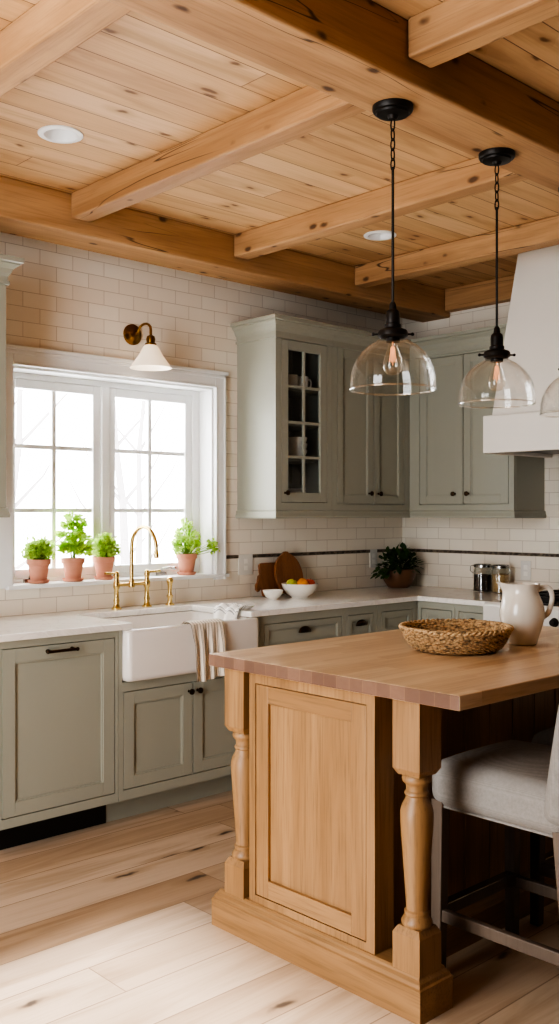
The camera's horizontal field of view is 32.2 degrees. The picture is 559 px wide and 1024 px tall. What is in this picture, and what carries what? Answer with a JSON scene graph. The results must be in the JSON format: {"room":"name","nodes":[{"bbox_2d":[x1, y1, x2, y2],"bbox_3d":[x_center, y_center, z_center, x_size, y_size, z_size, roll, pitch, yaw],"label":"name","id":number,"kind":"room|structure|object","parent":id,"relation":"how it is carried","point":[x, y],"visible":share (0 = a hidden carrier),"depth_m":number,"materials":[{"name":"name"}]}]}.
{"room":"kitchen","nodes":[
{"label":"kitchen","id":0,"kind":"room"},
{"bbox_2d":[0,232,401,616],"bbox_3d":[-1.365,0.033,4.726,6.280,2.975,0.200,0,0,-43],"label":"wall","id":1,"kind":"structure","parent":0,"point":[62,298],"depth_m":5.36,"materials":[{"name":"tile"}]},
{"bbox_2d":[0,254,23,516],"bbox_3d":[-1.518,-0.548,4.179,0.708,1.145,0.387,0,0,-43],"label":"upper cabinet","id":2,"kind":"object","parent":1,"relation":"attached to","point":[8,263],"visible":1,"depth_m":4.27,"materials":[{"name":"green paint"}]},
{"bbox_2d":[0,344,229,589],"bbox_3d":[-0.885,-0.208,5.147,1.443,1.187,0.224,0,0,-43],"label":"window","id":3,"kind":"structure","parent":1,"relation":"in","point":[200,394],"depth_m":5.19,"materials":[{"name":"white paint"}]},
{"bbox_2d":[21,535,55,583],"bbox_3d":[-1.194,0.233,4.809,0.182,0.240,0.126,0,0,-43],"label":"potted herb","id":4,"kind":"object","parent":3,"relation":"on","point":[38,553],"visible":1,"depth_m":4.78,"materials":[{"name":"plant"}]},
{"bbox_2d":[26,559,50,580],"bbox_3d":[-1.197,0.288,4.809,0.122,0.109,0.122,0,0,-43],"label":"pot","id":5,"kind":"object","parent":4,"relation":"attached to","point":[38,568],"depth_m":4.77,"materials":[{"name":"ceramic"}]},
{"bbox_2d":[54,511,94,581],"bbox_3d":[-1.041,0.173,4.924,0.212,0.359,0.163,0,0,-43],"label":"potted herb","id":6,"kind":"object","parent":3,"relation":"on","point":[72,566],"visible":1,"depth_m":4.91,"materials":[{"name":"plant"}]},
{"bbox_2d":[61,557,84,578],"bbox_3d":[-1.053,0.288,4.937,0.122,0.109,0.122,0,0,-43],"label":"pot","id":7,"kind":"object","parent":6,"relation":"on","point":[72,566],"depth_m":4.90,"materials":[{"name":"ceramic"}]},
{"bbox_2d":[90,532,120,579],"bbox_3d":[-0.915,0.228,5.069,0.186,0.251,0.127,0,0,-43],"label":"potted herb","id":8,"kind":"object","parent":3,"relation":"on","point":[104,547],"visible":0.99,"depth_m":5.03,"materials":[{"name":"plant"}]},
{"bbox_2d":[92,556,114,576],"bbox_3d":[-0.920,0.288,5.069,0.120,0.109,0.120,0,0,-43],"label":"pot","id":9,"kind":"object","parent":8,"relation":"on","point":[103,564],"depth_m":5.03,"materials":[{"name":"ceramic"}]},
{"bbox_2d":[171,517,219,574],"bbox_3d":[-0.484,0.188,5.444,0.286,0.329,0.165,0,0,-26],"label":"potted herb","id":10,"kind":"object","parent":3,"relation":"on","point":[186,559],"visible":1,"depth_m":5.42,"materials":[{"name":"plant"}]},
{"bbox_2d":[176,553,196,571],"bbox_3d":[-0.522,0.288,5.443,0.122,0.109,0.122,0,0,-43],"label":"pot","id":11,"kind":"object","parent":10,"relation":"on","point":[186,561],"depth_m":5.40,"materials":[{"name":"ceramic"}]},
{"bbox_2d":[123,322,171,370],"bbox_3d":[-0.688,-0.870,5.035,0.216,0.250,0.278,0,0,-43],"label":"wall sconce","id":12,"kind":"object","parent":1,"relation":"attached to","point":[150,358],"visible":1,"depth_m":5.00,"materials":[{"name":"gold metal"}]},
{"bbox_2d":[145,335,156,344],"bbox_3d":[-0.667,-0.885,5.012,0.060,0.060,0.060,0,0,-43],"label":"socket","id":13,"kind":"object","parent":12,"relation":"attached to","point":[150,340],"depth_m":4.99,"materials":[{"name":"gold metal"}]},
{"bbox_2d":[238,554,252,574],"bbox_3d":[-0.199,0.308,5.678,0.110,0.120,0.008,0,0,-43],"label":"wall outlet","id":14,"kind":"object","parent":1,"relation":"attached to","point":[245,561],"visible":1,"depth_m":5.67,"materials":[{"name":"plastic"}]},
{"bbox_2d":[230,314,337,517],"bbox_3d":[0.030,-0.527,5.636,0.505,1.127,0.382,0,0,-43],"label":"upper cabinet","id":15,"kind":"object","parent":1,"relation":"attached to","point":[270,348],"visible":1,"depth_m":5.55,"materials":[{"name":"green paint"}]},
{"bbox_2d":[288,374,301,388],"bbox_3d":[0.079,-0.751,5.619,0.092,0.085,0.074,0,0,18],"label":"mug","id":16,"kind":"object","parent":15,"relation":"on","point":[292,378],"visible":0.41,"depth_m":5.59,"materials":[{"name":"ceramic"}]},
{"bbox_2d":[288,449,306,458],"bbox_3d":[0.100,-0.335,5.664,0.128,0.056,0.128,0,0,-43],"label":"bowl","id":17,"kind":"object","parent":15,"relation":"on","point":[296,452],"visible":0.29,"depth_m":5.61,"materials":[{"name":"ceramic"}]},
{"bbox_2d":[288,443,306,449],"bbox_3d":[0.100,-0.370,5.664,0.128,0.056,0.128,0,0,-43],"label":"bowl","id":18,"kind":"object","parent":17,"relation":"on","point":[290,445],"visible":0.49,"depth_m":5.61,"materials":[{"name":"ceramic"}]},
{"bbox_2d":[288,437,306,442],"bbox_3d":[0.100,-0.406,5.664,0.128,0.056,0.128,0,0,-43],"label":"bowl","id":19,"kind":"object","parent":18,"relation":"on","point":[290,439],"visible":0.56,"depth_m":5.61,"materials":[{"name":"ceramic"}]},
{"bbox_2d":[288,388,317,397],"bbox_3d":[0.021,-0.702,5.683,0.405,0.014,0.267,0,0,-43],"label":"shelf","id":20,"kind":"object","parent":15,"relation":"attached to","point":[292,393],"depth_m":5.68,"materials":[{"name":"grey wood"}]},
{"bbox_2d":[288,423,317,431],"bbox_3d":[0.021,-0.499,5.683,0.405,0.014,0.267,0,0,-43],"label":"shelf","id":21,"kind":"object","parent":15,"relation":"attached to","point":[291,427],"depth_m":5.70,"materials":[{"name":"grey wood"}]},
{"bbox_2d":[288,458,317,463],"bbox_3d":[0.021,-0.299,5.683,0.405,0.014,0.267,0,0,-43],"label":"shelf","id":22,"kind":"object","parent":15,"relation":"attached to","point":[290,461],"depth_m":5.67,"materials":[{"name":"grey wood"}]},
{"bbox_2d":[298,376,311,386],"bbox_3d":[0.138,-0.751,5.702,0.074,0.085,0.092,0,0,32],"label":"mug","id":23,"kind":"object","parent":15,"relation":"on","point":[306,377],"visible":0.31,"depth_m":5.67,"materials":[{"name":"ceramic"}]},
{"bbox_3d":[0.079,-0.040,5.657,0.156,0.016,0.156,0,0,-43],"label":"plate","id":24,"kind":"object","parent":15,"relation":"in","visible":0},
{"bbox_3d":[0.079,-0.057,5.657,0.156,0.016,0.156,0,0,-43],"label":"plate","id":25,"kind":"object","parent":24,"relation":"on","visible":0},
{"bbox_3d":[0.079,-0.075,5.657,0.156,0.016,0.156,0,0,-43],"label":"plate","id":26,"kind":"object","parent":25,"relation":"on","visible":0},
{"bbox_3d":[0.079,-0.092,5.657,0.156,0.016,0.156,0,0,-43],"label":"plate","id":27,"kind":"object","parent":26,"relation":"on","visible":0},
{"bbox_3d":[0.079,-0.110,5.657,0.156,0.016,0.156,0,0,-43],"label":"plate","id":28,"kind":"object","parent":27,"relation":"on","visible":0},
{"bbox_2d":[288,489,305,491],"bbox_3d":[0.079,-0.127,5.657,0.156,0.016,0.156,0,0,-43],"label":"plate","id":29,"kind":"object","parent":28,"relation":"on","point":[290,490],"visible":0.67,"depth_m":5.61,"materials":[{"name":"ceramic"}]},
{"bbox_2d":[226,548,401,558],"bbox_3d":[0.262,0.260,6.115,1.594,0.018,0.008,0,0,-43],"label":"trim","id":30,"kind":"structure","parent":1,"relation":"attached to","point":[378,550],"depth_m":6.06,"materials":[{"name":"tile"}]},
{"bbox_2d":[332,326,410,517],"bbox_3d":[0.596,-0.527,6.167,1.044,1.127,0.382,0,0,-43],"label":"upper cabinet","id":31,"kind":"object","parent":1,"relation":"attached to","point":[370,432],"visible":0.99,"depth_m":5.93,"materials":[{"name":"green paint"}]},
{"bbox_2d":[370,549,376,567],"bbox_3d":[0.627,0.310,6.454,0.072,0.120,0.008,0,0,-43],"label":"wall outlet","id":32,"kind":"object","parent":1,"relation":"attached to","point":[373,553],"visible":0.97,"depth_m":6.45,"materials":[{"name":"plastic"}]},
{"bbox_2d":[0,0,558,289],"bbox_3d":[1.058,-1.505,2.146,6.280,0.100,7.280,0,0,-43],"label":"ceiling","id":33,"kind":"structure","parent":0,"point":[141,87],"depth_m":3.84,"materials":[{"name":"brown wood"}]},
{"bbox_2d":[38,125,82,143],"bbox_3d":[-0.842,-1.483,3.723,0.172,0.072,0.172,0,0,-43],"label":"recessed light","id":34,"kind":"object","parent":33,"relation":"in","point":[62,134],"visible":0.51,"depth_m":3.76,"materials":[{"name":"white paint"}]},
{"bbox_2d":[0,0,130,96],"bbox_3d":[-0.980,-1.396,3.140,0.100,0.118,1.810,0,0,-43],"label":"ceiling beam","id":35,"kind":"structure","parent":33,"relation":"attached to","point":[49,30],"depth_m":2.76,"materials":[{"name":"brown wood"}]},
{"bbox_2d":[71,86,365,221],"bbox_3d":[-0.295,-1.396,3.784,0.100,0.118,1.810,0,0,-43],"label":"ceiling beam","id":36,"kind":"structure","parent":33,"relation":"attached to","point":[304,111],"depth_m":3.68,"materials":[{"name":"brown wood"}]},
{"bbox_2d":[0,176,449,321],"bbox_3d":[-1.093,-1.366,4.440,5.865,0.178,0.230,0,0,-43],"label":"ceiling beam","id":37,"kind":"structure","parent":33,"relation":"attached to","point":[27,210],"depth_m":4.93,"materials":[{"name":"brown wood"}]},
{"bbox_2d":[108,0,558,191],"bbox_3d":[0.308,-1.363,2.947,5.865,0.185,0.225,0,0,-43],"label":"ceiling beam","id":38,"kind":"structure","parent":33,"relation":"attached to","point":[354,52],"depth_m":2.83,"materials":[{"name":"brown wood"}]},
{"bbox_2d":[349,98,436,395],"bbox_3d":[0.355,-0.825,3.033,0.272,0.889,0.272,0,0,-43],"label":"pendant lamp","id":39,"kind":"object","parent":38,"relation":"hanging from","point":[390,109],"visible":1,"depth_m":3.02,"materials":[{"name":"black metal"}]},
{"bbox_2d":[378,302,407,342],"bbox_3d":[0.355,-0.595,3.033,0.094,0.126,0.094,0,0,-43],"label":"socket","id":40,"kind":"object","parent":39,"relation":"attached to","point":[392,332],"depth_m":3.01,"materials":[{"name":"black metal"}]},
{"bbox_2d":[458,147,535,408],"bbox_3d":[0.771,-0.825,3.433,0.272,0.889,0.272,0,0,-43],"label":"pendant lamp","id":41,"kind":"object","parent":38,"relation":"hanging from","point":[497,156],"visible":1,"depth_m":3.42,"materials":[{"name":"black metal"}]},
{"bbox_2d":[483,326,509,362],"bbox_3d":[0.771,-0.595,3.433,0.094,0.126,0.094,0,0,-43],"label":"socket","id":42,"kind":"object","parent":41,"relation":"attached to","point":[496,353],"depth_m":3.41,"materials":[{"name":"black metal"}]},
{"bbox_2d":[539,187,558,417],"bbox_3d":[1.155,-0.825,3.780,0.272,0.889,0.272,0,0,-43],"label":"pendant lamp","id":43,"kind":"object","parent":38,"relation":"hanging from","point":[558,187],"visible":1,"depth_m":3.79,"materials":[{"name":"clear glass"}]},
{"bbox_2d":[364,230,395,240],"bbox_3d":[0.528,-1.483,5.084,0.172,0.072,0.172,0,0,-43],"label":"recessed light","id":44,"kind":"object","parent":33,"relation":"in","point":[379,235],"visible":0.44,"depth_m":5.12,"materials":[{"name":"white paint"}]},
{"bbox_2d":[234,157,527,259],"bbox_3d":[0.416,-1.396,4.451,0.100,0.118,1.810,0,0,-43],"label":"ceiling beam","id":45,"kind":"structure","parent":33,"relation":"attached to","point":[470,177],"depth_m":4.37,"materials":[{"name":"brown wood"}]},
{"bbox_2d":[355,215,558,287],"bbox_3d":[1.097,-1.396,5.091,0.100,0.118,1.810,0,0,-43],"label":"ceiling beam","id":46,"kind":"structure","parent":33,"relation":"attached to","point":[542,233],"depth_m":5.16,"materials":[{"name":"brown wood"}]},
{"bbox_2d":[445,275,514,311],"bbox_3d":[1.720,-1.383,5.679,0.073,0.145,1.805,0,0,-43],"label":"ceiling beam","id":47,"kind":"structure","parent":33,"relation":"attached to","point":[479,294],"depth_m":6.12,"materials":[{"name":"brown wood"}]},
{"bbox_2d":[408,0,558,67],"bbox_3d":[1.552,-1.396,1.677,0.110,0.118,3.320,0,0,-43],"label":"ceiling beam","id":48,"kind":"structure","parent":33,"relation":"attached to","point":[446,31],"depth_m":2.72,"materials":[{"name":"brown wood"}]},
{"bbox_2d":[0,790,558,1023],"bbox_3d":[1.062,1.470,2.287,6.080,0.100,7.080,0,0,-43],"label":"floor","id":49,"kind":"structure","parent":0,"point":[110,922],"depth_m":3.11,"materials":[{"name":"beige wood"}]},
{"bbox_2d":[0,631,117,849],"bbox_3d":[-1.143,0.976,4.341,0.618,0.888,0.636,0,0,-43],"label":"dishwasher","id":50,"kind":"object","parent":49,"relation":"on","point":[59,695],"visible":0.99,"depth_m":4.16,"materials":[{"name":"green paint"}]},
{"bbox_2d":[106,617,258,821],"bbox_3d":[-0.608,0.976,4.845,0.848,0.888,0.634,0,0,-43],"label":"base cabinet","id":51,"kind":"object","parent":49,"relation":"on","point":[176,746],"visible":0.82,"depth_m":4.57,"materials":[{"name":"green paint"}]},
{"bbox_2d":[259,608,344,646],"bbox_3d":[-0.065,0.976,5.355,0.638,0.888,0.634,0,0,-43],"label":"base cabinet","id":52,"kind":"object","parent":49,"relation":"on","point":[323,624],"visible":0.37,"depth_m":5.14,"materials":[{"name":"green paint"}]},
{"bbox_2d":[0,585,502,641],"bbox_3d":[0.002,0.515,5.095,3.379,0.030,1.132,0,0,-43],"label":"countertop","id":53,"kind":"structure","parent":52,"relation":"on","point":[57,624],"depth_m":5.16,"materials":[{"name":"stone"}]},
{"bbox_2d":[104,525,160,609],"bbox_3d":[-0.728,0.283,5.026,0.286,0.434,0.282,0,0,9],"label":"faucet","id":54,"kind":"object","parent":53,"relation":"on","point":[116,584],"visible":1,"depth_m":5.01,"materials":[{"name":"gold metal"}]},
{"bbox_2d":[165,577,173,604],"bbox_3d":[-0.590,0.424,5.208,0.048,0.152,0.047,0,0,-43],"label":"side spray","id":55,"kind":"object","parent":53,"relation":"on","point":[169,579],"visible":1,"depth_m":5.20,"materials":[{"name":"gold metal"}]},
{"bbox_2d":[103,610,257,681],"bbox_3d":[-0.566,0.650,4.799,0.801,0.236,0.528,0,0,-43],"label":"farmhouse sink","id":56,"kind":"object","parent":53,"relation":"in","point":[157,645],"visible":0.46,"depth_m":4.53,"materials":[{"name":"white ceramic"}]},
{"bbox_2d":[181,618,225,681],"bbox_3d":[-0.360,0.662,4.653,0.209,0.284,0.126,0,0,-43],"label":"dish towel","id":57,"kind":"object","parent":56,"relation":"hanging from","point":[209,636],"visible":0.83,"depth_m":4.62,"materials":[{"name":"beige fabric"}]},
{"bbox_2d":[214,603,254,620],"bbox_3d":[-0.249,0.546,4.979,0.147,0.148,0.225,0,0,-43],"label":"cloth","id":58,"kind":"object","parent":53,"relation":"on","point":[223,611],"visible":0.73,"depth_m":4.96,"materials":[{"name":"white fabric"}]},
{"bbox_2d":[255,562,278,596],"bbox_3d":[-0.072,0.400,5.715,0.202,0.199,0.055,0,0,-43],"label":"cutting board","id":59,"kind":"object","parent":53,"relation":"on","point":[265,579],"visible":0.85,"depth_m":5.70,"materials":[{"name":"brown wood"}]},
{"bbox_2d":[263,589,282,598],"bbox_3d":[-0.038,0.473,5.555,0.120,0.052,0.120,0,0,-43],"label":"bowl","id":60,"kind":"object","parent":53,"relation":"on","point":[269,593],"visible":1,"depth_m":5.52,"materials":[{"name":"ceramic"}]},
{"bbox_2d":[274,551,302,594],"bbox_3d":[0.054,0.368,5.805,0.224,0.262,0.078,0,0,-43],"label":"cutting board","id":61,"kind":"object","parent":53,"relation":"on","point":[286,567],"visible":0.75,"depth_m":5.79,"materials":[{"name":"brown wood"}]},
{"bbox_2d":[281,582,317,597],"bbox_3d":[0.118,0.459,5.667,0.216,0.082,0.216,0,0,-43],"label":"fruit bowl","id":62,"kind":"object","parent":53,"relation":"on","point":[295,591],"visible":0.92,"depth_m":5.59,"materials":[{"name":"ceramic"}]},
{"bbox_2d":[286,579,296,584],"bbox_3d":[0.072,0.419,5.633,0.064,0.064,0.065,0,0,-23],"label":"apple","id":63,"kind":"object","parent":62,"relation":"in","point":[293,582],"visible":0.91,"depth_m":5.61,"materials":[{"name":"food"}]},
{"bbox_2d":[297,579,308,584],"bbox_3d":[0.136,0.423,5.612,0.067,0.066,0.067,0,0,22],"label":"orange","id":64,"kind":"object","parent":62,"relation":"in","point":[302,581],"visible":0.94,"depth_m":5.59,"materials":[{"name":"orange food"}]},
{"bbox_2d":[306,579,314,583],"bbox_3d":[0.177,0.419,5.667,0.064,0.064,0.066,0,0,-23],"label":"apple","id":65,"kind":"object","parent":62,"relation":"in","point":[310,581],"visible":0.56,"depth_m":5.64,"materials":[{"name":"red food"}]},
{"bbox_2d":[370,542,423,587],"bbox_3d":[0.791,0.349,6.371,0.388,0.301,0.293,0,0,-43],"label":"potted plant","id":66,"kind":"object","parent":53,"relation":"on","point":[395,576],"visible":1,"depth_m":6.33,"materials":[{"name":"green plant"}]},
{"bbox_2d":[381,568,415,587],"bbox_3d":[0.789,0.438,6.413,0.228,0.125,0.228,0,0,-43],"label":"pot","id":67,"kind":"object","parent":66,"relation":"attached to","point":[398,577],"depth_m":6.32,"materials":[{"name":"brown ceramic"}]},
{"bbox_2d":[470,563,491,591],"bbox_3d":[1.272,0.411,6.071,0.121,0.177,0.116,0,0,-10],"label":"storage jar","id":68,"kind":"object","parent":53,"relation":"on","point":[482,582],"visible":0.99,"depth_m":6.03,"materials":[{"name":"clear glass"}]},
{"bbox_2d":[492,564,509,593],"bbox_3d":[1.365,0.411,5.971,0.116,0.177,0.121,0,0,13],"label":"storage jar","id":69,"kind":"object","parent":53,"relation":"on","point":[498,577],"visible":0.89,"depth_m":5.93,"materials":[{"name":"clear glass"}]},
{"bbox_2d":[345,605,376,635],"bbox_3d":[0.269,0.976,5.668,0.272,0.888,0.634,0,0,-43],"label":"base cabinet","id":70,"kind":"object","parent":49,"relation":"on","point":[363,619],"visible":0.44,"depth_m":5.46,"materials":[{"name":"green paint"}]},
{"bbox_2d":[212,668,558,1023],"bbox_3d":[0.627,0.974,3.519,1.508,0.893,0.908,0,0,-43],"label":"kitchen island","id":71,"kind":"object","parent":49,"relation":"on","point":[328,869],"visible":0.59,"depth_m":3.00,"materials":[{"name":"brown wood"}]},
{"bbox_2d":[209,619,558,710],"bbox_3d":[0.681,0.506,3.466,1.552,0.042,1.049,0,0,-43],"label":"island countertop","id":72,"kind":"structure","parent":71,"relation":"on","point":[381,664],"depth_m":3.02,"materials":[{"name":"brown wood"}]},
{"bbox_2d":[398,618,513,654],"bbox_3d":[0.618,0.439,3.397,0.399,0.089,0.399,0,0,-43],"label":"woven basket","id":73,"kind":"object","parent":72,"relation":"on","point":[453,636],"visible":1,"depth_m":3.27,"materials":[{"name":"brown wicker"}]},
{"bbox_2d":[497,582,554,645],"bbox_3d":[0.895,0.370,3.557,0.171,0.228,0.166,0,0,-43],"label":"pitcher","id":74,"kind":"object","parent":72,"relation":"on","point":[522,607],"visible":0.97,"depth_m":3.50,"materials":[{"name":"beige ceramic"}]},
{"bbox_2d":[377,601,416,631],"bbox_3d":[0.488,0.976,5.898,0.359,0.888,0.600,0,0,-43],"label":"base cabinet","id":75,"kind":"object","parent":49,"relation":"on","point":[389,616],"visible":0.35,"depth_m":5.67,"materials":[{"name":"green paint"}]},
{"bbox_2d":[418,601,454,619],"bbox_3d":[1.140,0.976,5.908,0.600,0.888,0.273,0,0,-43],"label":"base cabinet","id":76,"kind":"object","parent":49,"relation":"on","point":[426,610],"visible":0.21,"depth_m":5.71,"materials":[{"name":"green paint"}]},
{"bbox_2d":[455,604,482,619],"bbox_3d":[1.304,0.976,5.708,0.634,0.888,0.238,0,0,-43],"label":"base cabinet","id":77,"kind":"object","parent":49,"relation":"on","point":[472,612],"visible":0.14,"depth_m":5.53,"materials":[{"name":"green paint"}]},
{"bbox_2d":[431,706,558,967],"bbox_3d":[0.826,0.890,2.889,0.500,1.060,0.629,0,0,-43],"label":"counter stool","id":78,"kind":"object","parent":49,"relation":"on","point":[514,784],"visible":0.92,"depth_m":2.88,"materials":[{"name":"fabric"}]},
{"bbox_2d":[483,590,558,626],"bbox_3d":[1.730,0.939,5.183,0.703,0.962,1.088,0,0,-43],"label":"range","id":79,"kind":"object","parent":49,"relation":"on","point":[490,608],"visible":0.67,"depth_m":5.29,"materials":[{"name":"white metal"}]},
{"bbox_2d":[500,601,558,605],"bbox_3d":[1.771,0.502,5.207,0.609,0.024,0.968,0,0,-43],"label":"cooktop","id":80,"kind":"object","parent":79,"relation":"in","point":[545,603],"depth_m":5.18,"materials":[{"name":"black glass"}]},
{"bbox_2d":[530,726,555,925],"bbox_3d":[1.227,0.890,3.266,0.500,1.060,0.629,0,0,-43],"label":"counter stool","id":81,"kind":"object","parent":49,"relation":"on","point":[542,864],"visible":0.38,"depth_m":3.32,"materials":[{"name":"fabric"}]},
{"bbox_2d":[402,302,558,619],"bbox_3d":[3.342,0.033,4.154,0.200,2.975,7.080,0,0,-43],"label":"wall","id":82,"kind":"structure","parent":0,"point":[519,535],"depth_m":6.20,"materials":[{"name":"tile"}]},
{"bbox_2d":[409,324,545,517],"bbox_3d":[1.196,-0.527,6.012,0.381,1.127,0.811,0,0,-43],"label":"upper cabinet","id":83,"kind":"object","parent":82,"relation":"attached to","point":[451,476],"visible":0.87,"depth_m":5.91,"materials":[{"name":"green paint"}]},
{"bbox_2d":[408,549,558,556],"bbox_3d":[1.967,0.260,5.469,0.008,0.018,3.280,0,0,-43],"label":"trim","id":84,"kind":"structure","parent":82,"relation":"attached to","point":[413,550],"depth_m":6.16,"materials":[{"name":"tile"}]},
{"bbox_2d":[483,245,558,457],"bbox_3d":[1.757,-0.885,5.199,0.679,1.135,1.115,0,0,-43],"label":"range hood","id":85,"kind":"object","parent":82,"relation":"attached to","point":[532,328],"visible":1,"depth_m":5.26,"materials":[{"name":"paint"}]},
{"bbox_2d":[521,561,530,580],"bbox_3d":[1.514,0.360,5.949,0.008,0.120,0.072,0,0,-43],"label":"wall outlet","id":86,"kind":"object","parent":82,"relation":"attached to","point":[525,565],"visible":1,"depth_m":5.94,"materials":[{"name":"plastic"}]},
{"label":"outside","id":87,"kind":"structure","parent":0,"visible":0},
{"bbox_2d":[15,563,62,568],"bbox_3d":[-13.807,1.745,17.625,28.000,0.050,35.400,0,0,-43],"label":"ground","id":88,"kind":"structure","parent":87,"point":[25,566],"depth_m":30.55,"materials":[{"name":"white"}]},
{"bbox_2d":[15,389,29,466],"bbox_3d":[-3.360,-0.743,10.251,2.037,4.962,0.457,0,0,-43],"label":"bare tree","id":89,"kind":"object","parent":88,"relation":"on","point":[16,401],"visible":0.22,"depth_m":10.86,"materials":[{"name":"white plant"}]},
{"bbox_2d":[15,389,79,568],"bbox_3d":[-3.345,-1.070,12.620,2.136,5.604,0.529,0,0,-43],"label":"bare tree","id":90,"kind":"object","parent":88,"relation":"on","point":[19,409],"visible":0.2,"depth_m":12.57,"materials":[{"name":"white plant"}]},
{"bbox_2d":[64,400,167,564],"bbox_3d":[-2.726,-1.311,15.997,2.189,6.082,0.548,0,0,-43],"label":"bare tree","id":91,"kind":"object","parent":88,"relation":"on","point":[123,518],"visible":0.27,"depth_m":16.02,"materials":[{"name":"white plant"}]},
{"bbox_2d":[73,401,179,563],"bbox_3d":[-1.735,-0.890,12.868,2.199,5.256,0.490,0,0,-43],"label":"bare tree","id":92,"kind":"object","parent":88,"relation":"on","point":[139,519],"visible":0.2,"depth_m":12.77,"materials":[{"name":"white plant"}]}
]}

